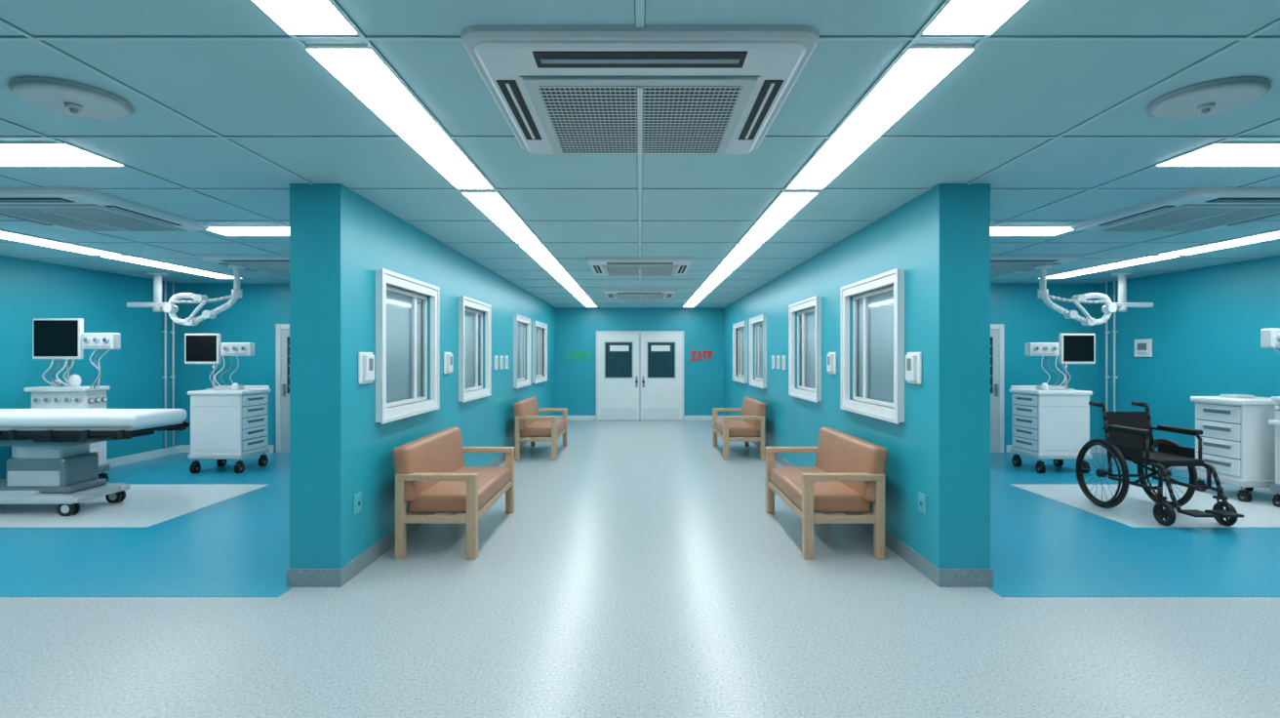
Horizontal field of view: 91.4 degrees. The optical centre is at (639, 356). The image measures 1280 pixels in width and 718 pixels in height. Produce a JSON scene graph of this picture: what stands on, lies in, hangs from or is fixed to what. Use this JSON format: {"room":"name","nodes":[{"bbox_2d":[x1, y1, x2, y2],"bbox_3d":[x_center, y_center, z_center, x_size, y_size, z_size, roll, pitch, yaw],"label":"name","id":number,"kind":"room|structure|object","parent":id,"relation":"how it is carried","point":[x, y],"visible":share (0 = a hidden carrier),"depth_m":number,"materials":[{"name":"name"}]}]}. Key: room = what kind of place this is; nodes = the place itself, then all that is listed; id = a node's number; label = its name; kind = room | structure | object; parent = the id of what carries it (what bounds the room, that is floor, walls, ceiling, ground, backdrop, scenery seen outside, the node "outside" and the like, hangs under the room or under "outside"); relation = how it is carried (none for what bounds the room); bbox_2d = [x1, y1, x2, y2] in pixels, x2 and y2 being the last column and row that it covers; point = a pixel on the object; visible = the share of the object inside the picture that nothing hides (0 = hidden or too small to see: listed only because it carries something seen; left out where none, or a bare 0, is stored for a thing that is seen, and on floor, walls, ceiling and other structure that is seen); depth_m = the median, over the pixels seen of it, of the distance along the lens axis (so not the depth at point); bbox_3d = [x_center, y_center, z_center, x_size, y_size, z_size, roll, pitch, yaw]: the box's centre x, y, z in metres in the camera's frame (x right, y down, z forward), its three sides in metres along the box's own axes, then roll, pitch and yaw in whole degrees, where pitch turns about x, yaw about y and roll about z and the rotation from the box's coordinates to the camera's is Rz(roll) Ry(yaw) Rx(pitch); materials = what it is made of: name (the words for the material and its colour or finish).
{"room":"hospital corridor","nodes":[
{"label":"hospital corridor","id":0,"kind":"room"},
{"bbox_2d":[0,255,180,479],"bbox_3d":[-7.415,0.193,3.487,0.150,2.700,13.275,0,0,0],"label":"wall","id":1,"kind":"structure","parent":0,"point":[134,373],"depth_m":8.44,"materials":[{"name":"teal paint"}]},
{"bbox_2d":[162,280,174,448],"bbox_3d":[-7.318,0.134,9.700,0.043,2.579,0.200,0,0,0],"label":"pipes","id":2,"kind":"object","parent":1,"relation":"attached to","point":[165,331],"visible":0.81,"depth_m":9.62,"materials":[{"name":"white plastic"}]},
{"bbox_2d":[180,283,289,452],"bbox_3d":[-4.843,0.193,10.050,4.993,2.700,0.150,0,0,0],"label":"wall","id":3,"kind":"structure","parent":0,"point":[254,317],"depth_m":9.97,"materials":[{"name":"teal paint"}]},
{"bbox_2d":[276,323,289,452],"bbox_3d":[-5.300,0.518,9.945,1.000,2.050,0.060,0,0,0],"label":"door","id":4,"kind":"structure","parent":3,"relation":"in","point":[282,330],"depth_m":9.95,"materials":[{"name":"white paint"}]},
{"bbox_2d":[289,183,556,568],"bbox_3d":[-2.180,0.193,9.582,0.334,2.700,10.796,0,0,0],"label":"wall","id":5,"kind":"structure","parent":0,"point":[378,238],"depth_m":4.50,"materials":[{"name":"teal paint"}]},
{"bbox_2d":[106,415,557,587],"bbox_3d":[-4.670,1.483,5.990,5.341,0.120,17.980,0,0,0],"label":"baseboard","id":6,"kind":"structure","parent":5,"relation":"attached to","point":[296,578],"depth_m":4.58,"materials":[{"name":"grey plastic"}]},
{"bbox_2d":[339,183,348,568],"bbox_3d":[-2.009,0.133,4.239,0.008,2.580,0.110,0,0,0],"label":"guard","id":7,"kind":"object","parent":5,"relation":"attached to","point":[343,190],"visible":1,"depth_m":4.23,"materials":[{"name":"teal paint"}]},
{"bbox_2d":[353,491,361,515],"bbox_3d":[-2.005,1.048,4.440,0.016,0.140,0.120,0,0,0],"label":"power socket","id":8,"kind":"object","parent":5,"relation":"attached to","point":[357,499],"visible":1,"depth_m":4.42,"materials":[{"name":"teal plastic"}]},
{"bbox_2d":[358,352,374,384],"bbox_3d":[-1.987,0.086,4.560,0.052,0.230,0.220,0,0,0],"label":"soap dispenser","id":9,"kind":"object","parent":5,"relation":"attached to","point":[366,360],"visible":1,"depth_m":4.49,"materials":[{"name":"white plastic"}]},
{"bbox_2d":[375,268,439,424],"bbox_3d":[-2.172,-0.077,5.415,0.435,1.184,1.347,0,0,0],"label":"window","id":10,"kind":"structure","parent":5,"relation":"in","point":[401,315],"depth_m":5.49,"materials":[{"name":"white plastic"}]},
{"bbox_2d":[443,352,452,374],"bbox_3d":[-1.987,0.073,6.500,0.052,0.230,0.220,0,0,0],"label":"soap dispenser","id":11,"kind":"object","parent":5,"relation":"attached to","point":[448,356],"visible":1,"depth_m":6.43,"materials":[{"name":"white plastic"}]},
{"bbox_2d":[458,295,491,402],"bbox_3d":[-2.172,-0.077,7.566,0.435,1.184,1.303,0,0,0],"label":"window","id":12,"kind":"structure","parent":5,"relation":"in","point":[470,321],"depth_m":7.77,"materials":[{"name":"white plastic"}]},
{"bbox_2d":[494,355,498,369],"bbox_3d":[-2.002,0.093,8.720,0.021,0.200,0.170,0,0,0],"label":"light switch","id":13,"kind":"object","parent":5,"relation":"attached to","point":[496,356],"visible":1,"depth_m":8.68,"materials":[{"name":"white plastic"}]},
{"bbox_2d":[500,356,503,369],"bbox_3d":[-2.002,0.093,9.060,0.021,0.200,0.170,0,0,0],"label":"light switch","id":14,"kind":"object","parent":5,"relation":"attached to","point":[501,357],"visible":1,"depth_m":9.01,"materials":[{"name":"white plastic"}]},
{"bbox_2d":[505,356,508,368],"bbox_3d":[-2.002,0.093,9.400,0.021,0.200,0.170,0,0,0],"label":"light switch","id":15,"kind":"object","parent":5,"relation":"attached to","point":[506,357],"visible":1,"depth_m":9.35,"materials":[{"name":"white plastic"}]},
{"bbox_2d":[513,314,530,388],"bbox_3d":[-2.172,-0.077,10.555,0.435,1.184,1.314,0,0,0],"label":"window","id":16,"kind":"structure","parent":5,"relation":"in","point":[519,335],"depth_m":10.80,"materials":[{"name":"white plastic"}]},
{"bbox_2d":[532,320,547,383],"bbox_3d":[-2.172,-0.077,12.430,0.435,1.184,1.464,0,0,0],"label":"window","id":17,"kind":"structure","parent":5,"relation":"in","point":[539,328],"depth_m":12.76,"materials":[{"name":"white plastic"}]},
{"bbox_2d":[0,420,1279,717],"bbox_3d":[0.000,1.590,5.990,14.980,0.106,18.280,0,0,0],"label":"floor","id":18,"kind":"structure","parent":0,"point":[637,571],"depth_m":3.85,"materials":[{"name":"grey laminate"}]},
{"bbox_2d":[11,318,120,480],"bbox_3d":[-6.668,0.550,7.312,1.025,1.985,0.585,0,0,0],"label":"machine","id":19,"kind":"object","parent":18,"relation":"on","point":[53,339],"visible":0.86,"depth_m":7.29,"materials":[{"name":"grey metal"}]},
{"bbox_2d":[0,408,189,516],"bbox_3d":[-5.920,1.050,6.300,2.220,0.985,0.840,0,0,0],"label":"table","id":20,"kind":"object","parent":18,"relation":"on","point":[53,462],"visible":1,"depth_m":6.09,"materials":[{"name":"white plastic"}]},
{"bbox_2d":[184,333,270,473],"bbox_3d":[-5.660,0.621,8.480,0.929,1.845,0.660,0,0,0],"label":"cart","id":21,"kind":"object","parent":18,"relation":"on","point":[227,421],"visible":1,"depth_m":8.23,"materials":[{"name":"grey plastic"}]},
{"bbox_2d":[392,426,514,559],"bbox_3d":[-1.573,1.117,5.460,0.660,0.851,1.464,0,0,0],"label":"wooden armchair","id":22,"kind":"object","parent":18,"relation":"on","point":[431,473],"visible":1,"depth_m":4.84,"materials":[{"name":"brown wood"}]},
{"bbox_2d":[513,397,567,459],"bbox_3d":[-1.573,1.117,10.000,0.660,0.851,1.464,0,0,0],"label":"wooden armchair","id":23,"kind":"object","parent":18,"relation":"on","point":[528,420],"visible":1,"depth_m":9.35,"materials":[{"name":"brown wood"}]},
{"bbox_2d":[712,397,766,459],"bbox_3d":[1.573,1.117,10.000,0.660,0.851,1.464,0,0,0],"label":"wooden armchair","id":24,"kind":"object","parent":18,"relation":"on","point":[751,420],"visible":1,"depth_m":9.35,"materials":[{"name":"brown wood"}]},
{"bbox_2d":[765,426,887,559],"bbox_3d":[1.573,1.117,5.460,0.660,0.851,1.464,0,0,0],"label":"wooden armchair","id":25,"kind":"object","parent":18,"relation":"on","point":[848,473],"visible":1,"depth_m":4.84,"materials":[{"name":"brown wood"}]},
{"bbox_2d":[1009,333,1095,473],"bbox_3d":[5.660,0.621,8.480,0.929,1.845,0.660,0,0,0],"label":"cart","id":26,"kind":"object","parent":18,"relation":"on","point":[1050,421],"visible":0.99,"depth_m":8.23,"materials":[{"name":"grey plastic"}]},
{"bbox_2d":[1075,400,1243,526],"bbox_3d":[5.035,1.011,6.070,0.762,1.064,1.300,0,0,0],"label":"wheelchair","id":27,"kind":"object","parent":18,"relation":"on","point":[1129,436],"visible":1,"depth_m":6.09,"materials":[{"name":"black metal"}]},
{"bbox_2d":[1190,394,1275,502],"bbox_3d":[6.647,0.983,6.860,0.665,1.120,0.640,0,0,0],"label":"cart","id":28,"kind":"object","parent":18,"relation":"on","point":[1238,440],"visible":0.83,"depth_m":6.63,"materials":[{"name":"grey plastic"}]},
{"bbox_2d":[1260,328,1279,507],"bbox_3d":[6.697,0.550,6.133,1.025,1.985,0.585,0,0,0],"label":"machine","id":29,"kind":"object","parent":18,"relation":"on","point":[1269,338],"visible":1,"depth_m":6.35,"materials":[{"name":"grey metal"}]},
{"bbox_2d":[0,0,1279,308],"bbox_3d":[0.000,-1.207,5.990,14.980,0.100,18.280,0,0,0],"label":"ceiling","id":30,"kind":"structure","parent":0,"point":[227,87],"depth_m":3.24,"materials":[{"name":"tile"}]},
{"bbox_2d":[0,230,121,254],"bbox_3d":[-6.025,-1.149,6.095,0.330,0.016,1.930,0,0,0],"label":"ceiling light panel","id":31,"kind":"object","parent":30,"relation":"in","point":[3,234],"depth_m":6.38,"materials":[{"name":"white plastic"}]},
{"bbox_2d":[0,141,124,165],"bbox_3d":[-3.750,-1.149,3.565,1.300,0.016,0.390,0,0,0],"label":"ceiling light panel","id":32,"kind":"object","parent":30,"relation":"in","point":[12,153],"depth_m":3.55,"materials":[{"name":"white plastic"}]},
{"bbox_2d":[8,76,133,119],"bbox_3d":[-2.385,-1.119,2.634,0.434,0.076,0.438,0,0,0],"label":"smoke detector","id":33,"kind":"object","parent":30,"relation":"attached to","point":[60,96],"visible":1,"depth_m":2.62,"materials":[{"name":"grey plastic"}]},
{"bbox_2d":[0,187,209,232],"bbox_3d":[-4.440,-1.120,4.920,1.300,0.074,1.300,0,0,0],"label":"air conditioner","id":34,"kind":"object","parent":30,"relation":"in","point":[74,209],"depth_m":4.76,"materials":[{"name":"white plastic"}]},
{"bbox_2d":[126,272,168,312],"bbox_3d":[-6.840,-0.887,8.700,0.560,0.540,0.240,0,0,0],"label":"pendant","id":35,"kind":"object","parent":30,"relation":"attached to","point":[157,305],"depth_m":8.65,"materials":[{"name":"white metal"}]},
{"bbox_2d":[100,255,241,279],"bbox_3d":[-6.025,-1.149,8.180,0.330,0.016,2.040,0,0,0],"label":"ceiling light panel","id":36,"kind":"object","parent":30,"relation":"in","point":[130,259],"depth_m":7.92,"materials":[{"name":"white plastic"}]},
{"bbox_2d":[162,264,245,325],"bbox_3d":[-5.256,-0.727,7.569,1.023,0.720,0.199,0,0,8],"label":"surgical arm","id":37,"kind":"object","parent":30,"relation":"attached to","point":[171,308],"depth_m":7.54,"materials":[{"name":"white plastic"}]},
{"bbox_2d":[196,254,289,274],"bbox_3d":[-4.440,-1.120,7.750,1.300,0.074,1.300,0,0,0],"label":"air conditioner","id":38,"kind":"object","parent":30,"relation":"in","point":[262,263],"depth_m":7.25,"materials":[{"name":"white plastic"}]},
{"bbox_2d":[206,225,289,236],"bbox_3d":[-3.335,-1.149,5.725,1.170,0.016,0.390,0,0,0],"label":"ceiling light panel","id":39,"kind":"object","parent":30,"relation":"in","point":[228,230],"depth_m":5.68,"materials":[{"name":"white plastic"}]},
{"bbox_2d":[251,0,358,34],"bbox_3d":[-1.125,-1.149,1.250,0.250,0.016,1.940,0,0,0],"label":"ceiling light panel","id":40,"kind":"object","parent":30,"relation":"in","point":[295,17],"depth_m":2.10,"materials":[{"name":"white plastic"}]},
{"bbox_2d":[304,45,493,189],"bbox_3d":[-1.125,-1.149,3.295,0.250,0.016,1.940,0,0,0],"label":"ceiling light panel","id":41,"kind":"object","parent":30,"relation":"in","point":[359,68],"depth_m":2.86,"materials":[{"name":"white plastic"}]},
{"bbox_2d":[461,191,541,242],"bbox_3d":[-1.125,-1.149,5.340,0.250,0.016,1.940,0,0,0],"label":"ceiling light panel","id":42,"kind":"object","parent":30,"relation":"in","point":[491,203],"depth_m":5.05,"materials":[{"name":"white plastic"}]},
{"bbox_2d":[518,243,564,271],"bbox_3d":[-1.125,-1.149,7.385,0.250,0.016,1.940,0,0,0],"label":"ceiling light panel","id":43,"kind":"object","parent":30,"relation":"in","point":[538,252],"depth_m":7.19,"materials":[{"name":"white plastic"}]},
{"bbox_2d":[548,271,579,287],"bbox_3d":[-1.125,-1.149,9.430,0.250,0.016,1.940,0,0,0],"label":"ceiling light panel","id":44,"kind":"object","parent":30,"relation":"in","point":[563,277],"depth_m":9.30,"materials":[{"name":"white plastic"}]},
{"bbox_2d":[565,287,589,298],"bbox_3d":[-1.125,-1.149,11.475,0.250,0.016,1.940,0,0,0],"label":"ceiling light panel","id":45,"kind":"object","parent":30,"relation":"in","point":[578,293],"depth_m":11.32,"materials":[{"name":"white plastic"}]},
{"bbox_2d":[577,298,597,307],"bbox_3d":[-1.125,-1.149,13.520,0.250,0.016,1.940,0,0,0],"label":"ceiling light panel","id":46,"kind":"object","parent":30,"relation":"in","point":[587,302],"depth_m":13.40,"materials":[{"name":"white plastic"}]},
{"bbox_2d":[0,0,1279,308],"bbox_3d":[0.000,-1.153,5.990,14.680,0.008,17.980,0,0,0],"label":"grid","id":47,"kind":"object","parent":30,"relation":"attached to","point":[639,5],"visible":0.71,"depth_m":3.29,"materials":[{"name":"grey metal"}]},
{"bbox_2d":[460,24,819,155],"bbox_3d":[0.000,-1.120,2.830,1.300,0.074,1.300,0,0,0],"label":"air conditioner","id":48,"kind":"object","parent":30,"relation":"in","point":[560,89],"depth_m":2.49,"materials":[{"name":"white plastic"}]},
{"bbox_2d":[585,257,694,276],"bbox_3d":[0.000,-1.120,7.950,1.300,0.074,1.300,0,0,0],"label":"air conditioner","id":49,"kind":"object","parent":30,"relation":"in","point":[608,266],"depth_m":7.65,"materials":[{"name":"white plastic"}]},
{"bbox_2d":[602,288,677,299],"bbox_3d":[0.000,-1.120,11.450,1.300,0.074,1.300,0,0,0],"label":"air conditioner","id":50,"kind":"object","parent":30,"relation":"in","point":[618,294],"depth_m":11.09,"materials":[{"name":"white plastic"}]},
{"bbox_2d":[682,298,702,307],"bbox_3d":[1.125,-1.149,13.520,0.250,0.016,1.940,0,0,0],"label":"ceiling light panel","id":51,"kind":"object","parent":30,"relation":"attached to","point":[691,302],"depth_m":13.40,"materials":[{"name":"white plastic"}]},
{"bbox_2d":[690,287,714,298],"bbox_3d":[1.125,-1.149,11.475,0.250,0.016,1.940,0,0,0],"label":"ceiling light panel","id":52,"kind":"object","parent":30,"relation":"attached to","point":[700,293],"depth_m":11.32,"materials":[{"name":"white plastic"}]},
{"bbox_2d":[700,271,731,287],"bbox_3d":[1.125,-1.149,9.430,0.250,0.016,1.940,0,0,0],"label":"ceiling light panel","id":53,"kind":"object","parent":30,"relation":"attached to","point":[716,277],"depth_m":9.30,"materials":[{"name":"white plastic"}]},
{"bbox_2d":[715,243,761,271],"bbox_3d":[1.125,-1.149,7.385,0.250,0.016,1.940,0,0,0],"label":"ceiling light panel","id":54,"kind":"object","parent":30,"relation":"attached to","point":[740,252],"depth_m":7.19,"materials":[{"name":"white plastic"}]},
{"bbox_2d":[738,191,818,242],"bbox_3d":[1.125,-1.149,5.340,0.250,0.016,1.940,0,0,0],"label":"ceiling light panel","id":55,"kind":"object","parent":30,"relation":"in","point":[788,203],"depth_m":5.05,"materials":[{"name":"white plastic"}]},
{"bbox_2d":[786,45,975,189],"bbox_3d":[1.125,-1.149,3.295,0.250,0.016,1.940,0,0,0],"label":"ceiling light panel","id":56,"kind":"object","parent":30,"relation":"in","point":[919,68],"depth_m":2.86,"materials":[{"name":"white plastic"}]},
{"bbox_2d":[921,0,1028,34],"bbox_3d":[1.125,-1.149,1.250,0.250,0.016,1.940,0,0,0],"label":"ceiling light panel","id":57,"kind":"object","parent":30,"relation":"in","point":[957,17],"depth_m":2.10,"materials":[{"name":"white plastic"}]},
{"bbox_2d":[990,225,1073,236],"bbox_3d":[3.335,-1.149,5.725,1.170,0.016,0.390,0,0,0],"label":"ceiling light panel","id":58,"kind":"object","parent":30,"relation":"attached to","point":[996,230],"depth_m":5.68,"materials":[{"name":"white plastic"}]},
{"bbox_2d":[990,254,1083,274],"bbox_3d":[4.440,-1.120,7.750,1.300,0.074,1.300,0,0,0],"label":"air conditioner","id":59,"kind":"object","parent":30,"relation":"attached to","point":[999,263],"depth_m":7.25,"materials":[{"name":"white plastic"}]},
{"bbox_2d":[1034,264,1117,325],"bbox_3d":[5.256,-0.727,7.569,1.023,0.720,0.199,0,0,-8],"label":"light","id":60,"kind":"object","parent":30,"relation":"attached to","point":[1108,308],"depth_m":7.54,"materials":[{"name":"white plastic"}]},
{"bbox_2d":[1038,255,1179,279],"bbox_3d":[6.025,-1.149,8.180,0.330,0.016,2.040,0,0,0],"label":"ceiling light panel","id":61,"kind":"object","parent":30,"relation":"attached to","point":[1148,259],"depth_m":7.92,"materials":[{"name":"white plastic"}]},
{"bbox_2d":[1111,272,1153,312],"bbox_3d":[6.840,-0.887,8.700,0.560,0.540,0.240,0,0,0],"label":"pendant","id":62,"kind":"object","parent":30,"relation":"attached to","point":[1122,305],"depth_m":8.65,"materials":[{"name":"white metal"}]},
{"bbox_2d":[1070,187,1279,232],"bbox_3d":[4.440,-1.120,4.920,1.300,0.074,1.300,0,0,0],"label":"air conditioner","id":63,"kind":"object","parent":30,"relation":"in","point":[1198,209],"depth_m":4.76,"materials":[{"name":"white plastic"}]},
{"bbox_2d":[1146,76,1271,119],"bbox_3d":[2.385,-1.119,2.634,0.434,0.076,0.438,0,0,0],"label":"smoke detector","id":64,"kind":"object","parent":30,"relation":"attached to","point":[1219,96],"visible":1,"depth_m":2.62,"materials":[{"name":"grey plastic"}]},
{"bbox_2d":[1155,141,1279,165],"bbox_3d":[3.750,-1.149,3.565,1.300,0.016,0.390,0,0,0],"label":"ceiling light panel","id":65,"kind":"object","parent":30,"relation":"in","point":[1225,153],"depth_m":3.55,"materials":[{"name":"white plastic"}]},
{"bbox_2d":[1158,230,1279,254],"bbox_3d":[6.025,-1.149,6.095,0.330,0.016,1.930,0,0,0],"label":"ceiling light panel","id":66,"kind":"object","parent":30,"relation":"attached to","point":[1274,234],"depth_m":6.38,"materials":[{"name":"white plastic"}]},
{"bbox_2d":[556,308,723,420],"bbox_3d":[0.000,0.193,15.055,4.694,2.700,0.150,0,0,0],"label":"wall","id":67,"kind":"structure","parent":0,"point":[576,328],"depth_m":14.98,"materials":[{"name":"teal paint"}]},
{"bbox_2d":[566,351,590,359],"bbox_3d":[-1.473,-0.014,14.968,0.552,0.228,0.020,0,0,0],"label":"wall sign","id":68,"kind":"object","parent":67,"relation":"attached to","point":[576,352],"visible":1,"depth_m":14.96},
{"bbox_2d":[596,330,683,420],"bbox_3d":[0.000,0.473,14.935,2.120,2.140,0.090,0,0,0],"label":"door","id":69,"kind":"structure","parent":67,"relation":"in","point":[640,374],"depth_m":14.94,"materials":[{"name":"white paint"}]},
{"bbox_2d":[557,415,722,420],"bbox_3d":[0.000,1.484,14.973,3.998,0.118,0.014,0,0,0],"label":"baseboard","id":70,"kind":"structure","parent":67,"relation":"attached to","point":[570,418],"depth_m":14.97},
{"bbox_2d":[690,351,712,359],"bbox_3d":[1.468,-0.015,14.968,0.538,0.224,0.020,0,0,0],"label":"wall sign","id":71,"kind":"object","parent":67,"relation":"attached to","point":[694,352],"visible":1,"depth_m":14.96,"materials":[{"name":"red paint"}]},
{"bbox_2d":[723,183,990,568],"bbox_3d":[2.180,0.193,9.582,0.334,2.700,10.796,0,0,0],"label":"wall","id":72,"kind":"structure","parent":0,"point":[901,238],"depth_m":4.50,"materials":[{"name":"teal paint"}]},
{"bbox_2d":[732,320,747,383],"bbox_3d":[2.172,-0.077,12.430,0.435,1.184,1.464,0,0,0],"label":"window","id":73,"kind":"structure","parent":72,"relation":"in","point":[741,336],"depth_m":12.73,"materials":[{"name":"white plastic"}]},
{"bbox_2d":[749,314,766,388],"bbox_3d":[2.172,-0.077,10.555,0.435,1.184,1.314,0,0,0],"label":"window","id":74,"kind":"structure","parent":72,"relation":"in","point":[760,328],"depth_m":10.80,"materials":[{"name":"white plastic"}]},
{"bbox_2d":[771,356,774,368],"bbox_3d":[2.002,0.093,9.400,0.021,0.200,0.170,0,0,0],"label":"light switch","id":75,"kind":"object","parent":72,"relation":"attached to","point":[773,357],"visible":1,"depth_m":9.35,"materials":[{"name":"white plastic"}]},
{"bbox_2d":[776,356,779,369],"bbox_3d":[2.002,0.093,9.060,0.021,0.200,0.170,0,0,0],"label":"light switch","id":76,"kind":"object","parent":72,"relation":"attached to","point":[778,357],"visible":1,"depth_m":9.01,"materials":[{"name":"white plastic"}]},
{"bbox_2d":[781,355,785,369],"bbox_3d":[2.002,0.093,8.720,0.021,0.200,0.170,0,0,0],"label":"light switch","id":77,"kind":"object","parent":72,"relation":"attached to","point":[783,356],"visible":1,"depth_m":8.68,"materials":[{"name":"white plastic"}]},
{"bbox_2d":[788,295,821,402],"bbox_3d":[2.172,-0.077,7.566,0.435,1.184,1.303,0,0,0],"label":"window","id":78,"kind":"structure","parent":72,"relation":"in","point":[809,321],"depth_m":7.77,"materials":[{"name":"white plastic"}]},
{"bbox_2d":[826,352,836,374],"bbox_3d":[1.987,0.073,6.500,0.052,0.230,0.220,0,0,0],"label":"soap dispenser","id":79,"kind":"object","parent":72,"relation":"attached to","point":[831,356],"visible":1,"depth_m":6.43,"materials":[{"name":"white plastic"}]},
{"bbox_2d":[840,268,904,424],"bbox_3d":[2.172,-0.077,5.415,0.435,1.184,1.347,0,0,0],"label":"window","id":80,"kind":"structure","parent":72,"relation":"in","point":[878,315],"depth_m":5.50,"materials":[{"name":"white plastic"}]},
{"bbox_2d":[905,352,921,384],"bbox_3d":[1.987,0.086,4.560,0.052,0.230,0.220,0,0,0],"label":"soap dispenser","id":81,"kind":"object","parent":72,"relation":"attached to","point":[913,360],"visible":1,"depth_m":4.49,"materials":[{"name":"white plastic"}]},
{"bbox_2d":[918,491,926,515],"bbox_3d":[2.005,1.048,4.440,0.016,0.140,0.120,0,0,0],"label":"power socket","id":82,"kind":"object","parent":72,"relation":"attached to","point":[922,499],"visible":1,"depth_m":4.42,"materials":[{"name":"teal plastic"}]},
{"bbox_2d":[931,183,940,568],"bbox_3d":[2.009,0.133,4.239,0.008,2.580,0.110,0,0,0],"label":"guard","id":83,"kind":"object","parent":72,"relation":"attached to","point":[936,190],"visible":1,"depth_m":4.23,"materials":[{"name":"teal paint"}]},
{"bbox_2d":[722,415,1270,587],"bbox_3d":[4.670,1.483,5.990,5.341,0.120,17.980,0,0,0],"label":"baseboard","id":84,"kind":"structure","parent":72,"relation":"attached to","point":[942,578],"depth_m":4.34,"materials":[{"name":"grey plastic"}]},
{"bbox_2d":[990,283,1099,452],"bbox_3d":[4.843,0.193,10.050,4.993,2.700,0.150,0,0,0],"label":"wall","id":85,"kind":"structure","parent":0,"point":[1025,317],"depth_m":9.97,"materials":[{"name":"teal paint"}]},
{"bbox_2d":[990,323,1003,452],"bbox_3d":[5.300,0.518,9.945,1.000,2.050,0.060,0,0,0],"label":"door","id":86,"kind":"structure","parent":85,"relation":"in","point":[996,330],"depth_m":9.95,"materials":[{"name":"white paint"}]},
{"bbox_2d":[1099,255,1279,451],"bbox_3d":[7.415,0.193,3.487,0.150,2.700,13.275,0,0,0],"label":"wall","id":87,"kind":"structure","parent":0,"point":[1204,325],"depth_m":8.32,"materials":[{"name":"teal paint"}]},
{"bbox_2d":[1105,280,1117,411],"bbox_3d":[7.318,0.134,9.700,0.043,2.579,0.200,0,0,0],"label":"pipes","id":88,"kind":"object","parent":87,"relation":"attached to","point":[1114,331],"visible":0.66,"depth_m":9.62,"materials":[{"name":"white plastic"}]},
{"bbox_2d":[1134,338,1152,357],"bbox_3d":[7.322,-0.117,9.090,0.036,0.260,0.300,0,0,0],"label":"wall thermostat","id":89,"kind":"object","parent":87,"relation":"attached to","point":[1142,347],"visible":1,"depth_m":9.06,"materials":[{"name":"white plastic"}]}
]}

